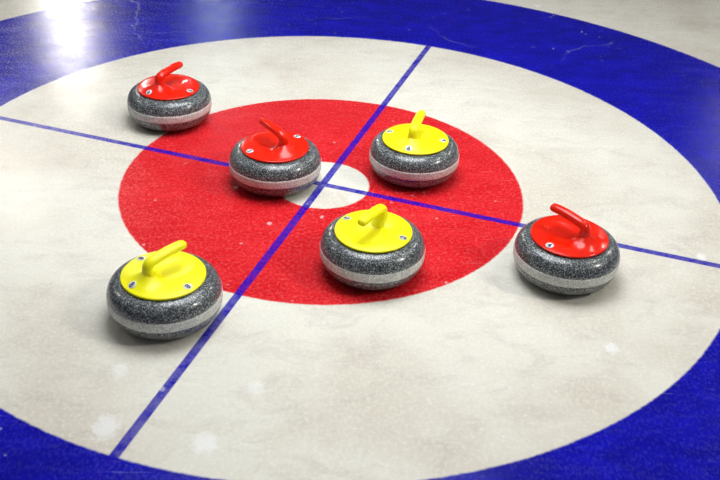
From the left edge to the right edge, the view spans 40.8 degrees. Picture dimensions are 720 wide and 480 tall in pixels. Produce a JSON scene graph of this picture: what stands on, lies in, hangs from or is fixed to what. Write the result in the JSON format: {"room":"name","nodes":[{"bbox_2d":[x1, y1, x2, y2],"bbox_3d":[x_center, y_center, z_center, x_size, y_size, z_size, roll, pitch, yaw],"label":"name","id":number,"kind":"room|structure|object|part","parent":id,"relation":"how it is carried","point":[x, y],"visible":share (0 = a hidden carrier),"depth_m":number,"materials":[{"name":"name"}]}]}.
{"room":"ice rink","nodes":[
{"label":"ice rink","id":0,"kind":"room"},
{"bbox_2d":[0,0,719,479],"bbox_3d":[-0.218,-2.614,6.739,18.000,0.060,23.000,1,33,-2],"label":"floor","id":1,"kind":"structure","parent":0,"point":[607,112],"depth_m":2.71,"materials":[{"name":"white ice"}]},
{"bbox_2d":[106,240,222,339],"bbox_3d":[-0.474,0.104,2.345,0.279,0.191,0.279,-10,35,-18],"label":"stone","id":2,"kind":"object","parent":1,"relation":"on","point":[166,293],"visible":1,"depth_m":2.28,"materials":[{"name":"stone"}]},
{"bbox_3d":[-0.473,0.072,2.324,0.204,0.036,0.204,28,41,34],"label":"handle","id":3,"kind":"part","parent":2,"relation":"part of","materials":[{"name":"yellow plastic"}]},
{"bbox_2d":[127,61,211,131],"bbox_3d":[-0.639,-0.490,3.240,0.279,0.191,0.279,20,37,25],"label":"stone","id":4,"kind":"object","parent":1,"relation":"on","point":[165,101],"visible":1,"depth_m":3.17,"materials":[{"name":"stone"}]},
{"bbox_3d":[-0.638,-0.522,3.219,0.204,0.036,0.204,20,37,25],"label":"handle","id":5,"kind":"part","parent":4,"relation":"part of","materials":[{"name":"red plastic"}]},
{"bbox_2d":[229,117,320,196],"bbox_3d":[-0.256,-0.261,2.916,0.279,0.191,0.279,-23,41,-33],"label":"stone","id":6,"kind":"object","parent":1,"relation":"on","point":[274,162],"visible":1,"depth_m":2.85,"materials":[{"name":"stone"}]},
{"bbox_3d":[-0.254,-0.293,2.896,0.204,0.036,0.204,-23,41,-33],"label":"handle","id":7,"kind":"part","parent":6,"relation":"part of","materials":[{"name":"red plastic"}]},
{"bbox_2d":[320,204,424,289],"bbox_3d":[0.034,-0.004,2.544,0.279,0.191,0.279,20,37,24],"label":"stone","id":8,"kind":"object","parent":1,"relation":"on","point":[375,248],"visible":1,"depth_m":2.48,"materials":[{"name":"stone"}]},
{"bbox_3d":[0.035,-0.036,2.523,0.204,0.036,0.204,20,37,24],"label":"handle","id":9,"kind":"part","parent":8,"relation":"part of","materials":[{"name":"yellow plastic"}]},
{"bbox_2d":[369,110,458,187],"bbox_3d":[0.170,-0.291,2.991,0.279,0.191,0.279,15,35,19],"label":"stone","id":10,"kind":"object","parent":1,"relation":"on","point":[414,154],"visible":1,"depth_m":2.92,"materials":[{"name":"stone"}]},
{"bbox_3d":[0.171,-0.323,2.970,0.204,0.036,0.204,11,34,13],"label":"handle","id":11,"kind":"part","parent":10,"relation":"part of","materials":[{"name":"yellow plastic"}]},
{"bbox_2d":[513,203,619,294],"bbox_3d":[0.550,0.010,2.558,0.279,0.191,0.279,-25,42,-35],"label":"stone","id":12,"kind":"object","parent":1,"relation":"on","point":[566,253],"visible":1,"depth_m":2.49,"materials":[{"name":"stone"}]},
{"bbox_3d":[0.551,-0.022,2.538,0.204,0.036,0.204,-25,42,-35],"label":"handle","id":13,"kind":"part","parent":12,"relation":"part of","materials":[{"name":"red plastic"}]}
]}

